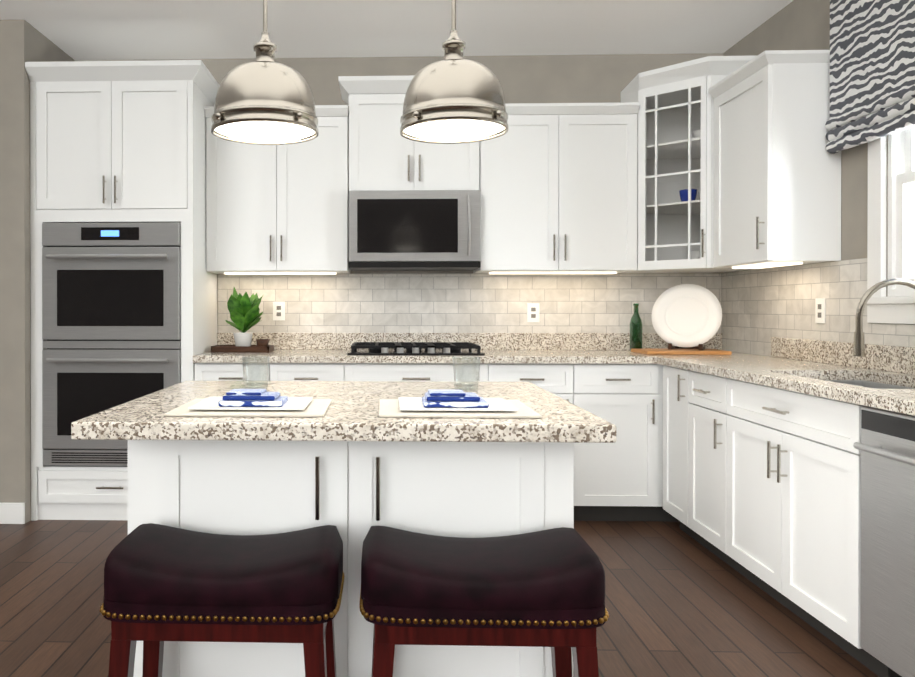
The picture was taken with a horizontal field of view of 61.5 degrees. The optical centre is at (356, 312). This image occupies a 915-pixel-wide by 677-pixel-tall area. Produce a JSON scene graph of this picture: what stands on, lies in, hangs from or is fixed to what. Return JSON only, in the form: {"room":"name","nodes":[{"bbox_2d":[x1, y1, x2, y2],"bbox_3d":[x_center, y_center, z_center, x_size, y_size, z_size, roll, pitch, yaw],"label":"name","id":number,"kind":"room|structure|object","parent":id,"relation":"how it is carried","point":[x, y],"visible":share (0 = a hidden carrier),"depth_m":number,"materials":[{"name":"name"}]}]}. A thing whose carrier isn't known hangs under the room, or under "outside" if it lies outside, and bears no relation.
{"room":"kitchen","nodes":[
{"label":"kitchen","id":0,"kind":"room"},
{"bbox_2d":[0,19,74,522],"bbox_3d":[-2.642,-0.220,4.495,1.694,2.740,0.680,0,0,2],"label":"wall","id":1,"kind":"structure","parent":0,"point":[23,41],"depth_m":4.13,"materials":[{"name":"beige paint"}]},
{"bbox_2d":[0,503,24,523],"bbox_3d":[-2.653,1.094,4.153,1.694,0.115,0.015,0,0,2],"label":"baseboard","id":2,"kind":"structure","parent":1,"relation":"attached to","point":[12,513],"depth_m":4.12,"materials":[{"name":"white wood"}]},
{"bbox_2d":[0,0,793,59],"bbox_3d":[-0.740,-1.623,1.012,5.930,0.100,7.700,0,0,2],"label":"ceiling","id":3,"kind":"structure","parent":0,"point":[140,29],"depth_m":4.22,"materials":[{"name":"white paint"}]},
{"bbox_2d":[211,0,317,144],"bbox_3d":[-0.265,-1.041,2.189,0.308,1.074,0.308,0,0,2],"label":"pendant light","id":4,"kind":"object","parent":3,"relation":"hanging from","point":[264,98],"visible":1,"depth_m":2.09,"materials":[{"name":"silver metal"}]},
{"bbox_2d":[400,0,507,143],"bbox_3d":[0.277,-1.041,2.171,0.308,1.074,0.308,0,0,2],"label":"pendant light","id":5,"kind":"object","parent":3,"relation":"hanging from","point":[453,97],"visible":1,"depth_m":2.07,"materials":[{"name":"silver metal"}]},
{"bbox_2d":[75,53,722,332],"bbox_3d":[-0.612,-0.221,4.816,5.930,2.740,0.100,0,0,2],"label":"wall","id":6,"kind":"structure","parent":0,"point":[605,78],"depth_m":4.71,"materials":[{"name":"beige paint"}]},
{"bbox_2d":[204,105,349,274],"bbox_3d":[-0.464,-0.712,4.575,0.833,0.967,0.364,0,0,2],"label":"upper cabinet","id":7,"kind":"object","parent":6,"relation":"attached to","point":[277,209],"visible":0.92,"depth_m":4.43,"materials":[{"name":"white wood"}]},
{"bbox_2d":[338,75,478,190],"bbox_3d":[0.335,-1.028,4.537,0.870,0.655,0.383,0,0,2],"label":"upper cabinet","id":8,"kind":"object","parent":6,"relation":"attached to","point":[384,154],"visible":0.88,"depth_m":4.41,"materials":[{"name":"white wood"}]},
{"bbox_2d":[349,190,480,270],"bbox_3d":[0.334,-0.475,4.501,0.752,0.441,0.455,0,0,2],"label":"microwave","id":9,"kind":"object","parent":8,"relation":"attached to","point":[414,230],"visible":1,"depth_m":4.33,"materials":[{"name":"silver metal"}]},
{"bbox_2d":[218,273,720,332],"bbox_3d":[0.682,-0.002,4.717,3.112,0.473,0.012,0,0,2],"label":"backsplash","id":10,"kind":"structure","parent":6,"relation":"attached to","point":[448,303],"depth_m":4.71,"materials":[{"name":"tile"}]},
{"bbox_2d":[273,302,284,320],"bbox_3d":[-0.489,-0.006,4.747,0.075,0.118,0.008,0,0,2],"label":"electrical outlet","id":11,"kind":"object","parent":10,"relation":"attached to","point":[278,311],"visible":1,"depth_m":4.74,"materials":[{"name":"white plastic"}]},
{"bbox_2d":[527,303,538,321],"bbox_3d":[1.090,0.004,4.693,0.075,0.118,0.008,0,0,2],"label":"electrical outlet","id":12,"kind":"object","parent":10,"relation":"attached to","point":[532,312],"visible":1,"depth_m":4.69,"materials":[{"name":"white plastic"}]},
{"bbox_2d":[217,333,721,348],"bbox_3d":[0.679,0.182,4.701,3.110,0.105,0.020,0,0,2],"label":"backsplash","id":13,"kind":"structure","parent":6,"relation":"attached to","point":[279,340],"depth_m":4.69,"materials":[{"name":"beige stone"}]},
{"bbox_2d":[473,102,639,273],"bbox_3d":[1.168,-0.712,4.520,0.900,0.967,0.364,0,0,2],"label":"upper cabinet","id":14,"kind":"object","parent":6,"relation":"attached to","point":[558,185],"visible":0.94,"depth_m":4.38,"materials":[{"name":"white wood"}]},
{"bbox_2d":[0,520,878,676],"bbox_3d":[-0.740,1.217,1.025,5.930,0.100,7.700,0,0,2],"label":"floor","id":15,"kind":"structure","parent":0,"point":[679,602],"depth_m":2.92,"materials":[{"name":"brown wood"}]},
{"bbox_2d":[25,60,219,520],"bbox_3d":[-1.310,-0.105,4.438,0.963,2.510,0.700,0,0,2],"label":"tall cabinet","id":16,"kind":"object","parent":15,"relation":"on","point":[124,295],"visible":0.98,"depth_m":4.17,"materials":[{"name":"white wood"}]},
{"bbox_2d":[100,523,344,676],"bbox_3d":[-0.296,0.843,1.766,0.527,0.641,0.342,0,0,2],"label":"stool","id":17,"kind":"object","parent":15,"relation":"on","point":[162,583],"visible":1,"depth_m":1.62,"materials":[{"name":"leather"}]},
{"bbox_2d":[195,365,280,380],"bbox_3d":[-0.646,0.713,4.466,0.476,0.875,0.608,0,0,2],"label":"base cabinet","id":18,"kind":"object","parent":15,"relation":"on","point":[202,372],"depth_m":4.17,"materials":[{"name":"white wood"}]},
{"bbox_2d":[281,365,344,380],"bbox_3d":[-0.294,0.713,4.454,0.470,0.875,0.608,0,0,2],"label":"base cabinet","id":19,"kind":"object","parent":15,"relation":"on","point":[288,372],"depth_m":4.15,"materials":[{"name":"white wood"}]},
{"bbox_2d":[71,381,616,676],"bbox_3d":[-0.020,0.704,2.189,1.220,0.915,0.992,0,0,2],"label":"kitchen island","id":20,"kind":"object","parent":15,"relation":"on","point":[352,466],"visible":0.71,"depth_m":1.96,"materials":[{"name":"white painted wood"},{"name":"granite"},{"name":"brushed nickel"}]},
{"bbox_2d":[164,389,331,416],"bbox_3d":[-0.263,0.224,1.945,0.380,0.045,0.310,0,0,2],"label":"place setting","id":21,"kind":"object","parent":20,"relation":"on","point":[247,403],"visible":1,"depth_m":1.89,"materials":[{"name":"white ceramic"}]},
{"bbox_2d":[242,356,269,388],"bbox_3d":[-0.323,0.193,2.427,0.090,0.102,0.090,0,0,2],"label":"glass","id":22,"kind":"object","parent":20,"relation":"on","point":[251,385],"visible":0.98,"depth_m":2.42,"materials":[{"name":"clear glass"}]},
{"bbox_2d":[379,390,541,417],"bbox_3d":[0.246,0.224,1.928,0.380,0.045,0.310,0,0,2],"label":"place setting","id":23,"kind":"object","parent":20,"relation":"on","point":[446,404],"visible":1,"depth_m":1.87,"materials":[{"name":"white ceramic"}]},
{"bbox_2d":[452,356,480,389],"bbox_3d":[0.346,0.193,2.404,0.090,0.102,0.090,0,0,2],"label":"glass","id":24,"kind":"object","parent":20,"relation":"on","point":[455,358],"visible":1,"depth_m":2.39,"materials":[{"name":"clear glass"}]},
{"bbox_2d":[345,365,500,381],"bbox_3d":[0.331,0.713,4.433,0.900,0.875,0.608,0,0,2],"label":"base cabinet","id":25,"kind":"object","parent":15,"relation":"on","point":[487,373],"depth_m":4.13,"materials":[{"name":"white wood"}]},
{"bbox_2d":[359,525,608,676],"bbox_3d":[0.276,0.843,1.747,0.537,0.641,0.342,0,0,2],"label":"stool","id":26,"kind":"object","parent":15,"relation":"on","point":[544,588],"visible":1,"depth_m":1.60,"materials":[{"name":"leather"}]},
{"bbox_2d":[501,365,588,520],"bbox_3d":[0.981,0.713,4.411,0.520,0.875,0.608,0,0,2],"label":"base cabinet","id":27,"kind":"object","parent":15,"relation":"on","point":[570,383],"depth_m":4.10,"materials":[{"name":"white wood"}]},
{"bbox_2d":[589,365,660,520],"bbox_3d":[1.376,0.713,4.397,0.512,0.875,0.608,0,0,2],"label":"base cabinet","id":28,"kind":"object","parent":15,"relation":"on","point":[612,378],"depth_m":4.10,"materials":[{"name":"white wood"}]},
{"bbox_2d":[193,349,764,364],"bbox_3d":[0.670,0.256,4.396,3.112,0.040,0.631,0,0,2],"label":"countertop","id":29,"kind":"structure","parent":28,"relation":"on","point":[278,356],"depth_m":4.12,"materials":[{"name":"beige stone"}]},
{"bbox_2d":[211,345,273,351],"bbox_3d":[-0.677,0.217,4.510,0.340,0.035,0.200,0,0,2],"label":"tray","id":30,"kind":"object","parent":29,"relation":"on","point":[234,348],"visible":0.98,"depth_m":4.41,"materials":[{"name":"brown wood"}]},
{"bbox_2d":[225,287,263,345],"bbox_3d":[-0.672,0.034,4.503,0.239,0.376,0.243,0,0,2],"label":"potted plant","id":31,"kind":"object","parent":30,"relation":"on","point":[244,310],"visible":1,"depth_m":4.46,"materials":[{"name":"green plant"}]},
{"bbox_2d":[256,339,268,345],"bbox_3d":[-0.562,0.192,4.516,0.080,0.060,0.080,0,0,2],"label":"pot","id":32,"kind":"object","parent":30,"relation":"on","point":[262,342],"visible":0.54,"depth_m":4.49,"materials":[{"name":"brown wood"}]},
{"bbox_2d":[347,342,484,354],"bbox_3d":[0.330,0.210,4.391,0.750,0.050,0.510,0,0,2],"label":"gas cooktop","id":33,"kind":"object","parent":29,"relation":"in","point":[413,348],"visible":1,"depth_m":4.20,"materials":[{"name":"black metal"}]},
{"bbox_2d":[631,348,731,354],"bbox_3d":[1.838,0.225,4.325,0.460,0.020,0.280,0,0,2],"label":"cutting board","id":34,"kind":"object","parent":29,"relation":"on","point":[653,351],"visible":1,"depth_m":4.19,"materials":[{"name":"brown wood"}]},
{"bbox_2d":[630,304,641,350],"bbox_3d":[1.676,0.091,4.560,0.072,0.285,0.072,0,0,2],"label":"bottle","id":35,"kind":"object","parent":34,"relation":"on","point":[635,331],"visible":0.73,"depth_m":4.53,"materials":[{"name":"green glass"}]},
{"bbox_2d":[651,284,721,349],"bbox_3d":[1.883,0.025,4.363,0.333,0.377,0.240,0,0,2],"label":"decorative plate","id":36,"kind":"object","parent":34,"relation":"on","point":[686,316],"visible":0.98,"depth_m":4.35,"materials":[{"name":"white ceramic"}]},
{"bbox_2d":[661,365,680,521],"bbox_3d":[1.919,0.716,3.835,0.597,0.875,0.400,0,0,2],"label":"base cabinet","id":37,"kind":"object","parent":15,"relation":"on","point":[671,377],"depth_m":3.95,"materials":[{"name":"white wood"}]},
{"bbox_2d":[677,369,756,564],"bbox_3d":[1.907,0.717,3.490,0.597,0.875,0.530,0,0,2],"label":"base cabinet","id":38,"kind":"object","parent":15,"relation":"on","point":[709,405],"depth_m":3.50,"materials":[{"name":"white wood"}]},
{"bbox_2d":[657,357,914,415],"bbox_3d":[1.860,0.264,2.661,0.616,0.040,2.754,0,0,2],"label":"countertop","id":39,"kind":"structure","parent":38,"relation":"on","point":[811,378],"depth_m":3.04,"materials":[{"name":"beige stone"}]},
{"bbox_2d":[853,278,914,356],"bbox_3d":[1.980,0.059,2.760,0.316,0.366,0.094,0,0,2],"label":"faucet","id":40,"kind":"object","parent":39,"relation":"on","point":[859,345],"visible":1,"depth_m":2.77,"materials":[{"name":"silver metal"}]},
{"bbox_2d":[729,425,890,676],"bbox_3d":[1.886,0.828,2.856,0.597,0.660,0.980,0,0,2],"label":"base cabinet","id":41,"kind":"object","parent":15,"relation":"on","point":[762,473],"depth_m":2.72,"materials":[{"name":"white wood"}]},
{"bbox_2d":[853,406,914,676],"bbox_3d":[1.816,0.728,2.061,0.631,0.868,0.589,0,0,2],"label":"dishwasher","id":42,"kind":"object","parent":15,"relation":"on","point":[886,446],"visible":0.92,"depth_m":2.23,"materials":[{"name":"silver metal"}]},
{"bbox_2d":[757,385,860,452],"bbox_3d":[1.670,0.376,2.791,0.012,0.185,0.744,0,0,2],"label":"drawer","id":43,"kind":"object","parent":0,"relation":"attached to","point":[837,423],"depth_m":2.64,"materials":[{"name":"white wood"}]},
{"bbox_2d":[723,0,914,355],"bbox_3d":[2.174,-0.203,0.920,0.100,2.740,7.500,0,0,2],"label":"wall","id":44,"kind":"structure","parent":0,"point":[799,25],"depth_m":3.59,"materials":[{"name":"beige paint"}]},
{"bbox_2d":[621,56,772,272],"bbox_3d":[1.917,-0.797,4.343,0.638,1.115,0.665,0,0,2],"label":"upper cabinet","id":45,"kind":"object","parent":44,"relation":"attached to","point":[675,174],"visible":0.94,"depth_m":4.31,"materials":[{"name":"white wood"}]},
{"bbox_2d":[708,50,840,268],"bbox_3d":[2.034,-0.705,3.734,0.363,0.962,0.600,0,0,2],"label":"upper cabinet","id":46,"kind":"object","parent":44,"relation":"attached to","point":[777,184],"visible":0.98,"depth_m":3.47,"materials":[{"name":"white wood"}]},
{"bbox_2d":[722,258,914,355],"bbox_3d":[2.186,0.006,2.965,0.012,0.473,3.387,0,0,2],"label":"backsplash","id":47,"kind":"structure","parent":44,"relation":"attached to","point":[761,308],"depth_m":3.81,"materials":[{"name":"tile"}]},
{"bbox_2d":[815,298,824,322],"bbox_3d":[2.198,-0.006,3.602,0.008,0.118,0.075,0,0,2],"label":"electrical outlet","id":48,"kind":"object","parent":47,"relation":"attached to","point":[819,310],"visible":1,"depth_m":3.60,"materials":[{"name":"white plastic"}]},
{"bbox_2d":[771,337,914,388],"bbox_3d":[1.920,0.304,2.659,0.496,0.330,2.754,0,0,2],"label":"backsplash","id":49,"kind":"structure","parent":44,"relation":"attached to","point":[898,359],"depth_m":3.34,"materials":[{"name":"beige stone"}]},
{"bbox_2d":[867,126,914,323],"bbox_3d":[2.212,-0.591,2.698,0.136,1.280,1.100,0,0,2],"label":"window","id":50,"kind":"structure","parent":44,"relation":"in","point":[896,305],"depth_m":3.12,"materials":[{"name":"white"}]},
{"bbox_2d":[825,0,914,153],"bbox_3d":[2.124,-1.087,2.728,0.062,0.748,1.400,0,0,2],"label":"shade valance","id":51,"kind":"object","parent":50,"relation":"attached to","point":[872,70],"visible":1,"depth_m":3.14,"materials":[{"name":"grey fabric"}]}
]}

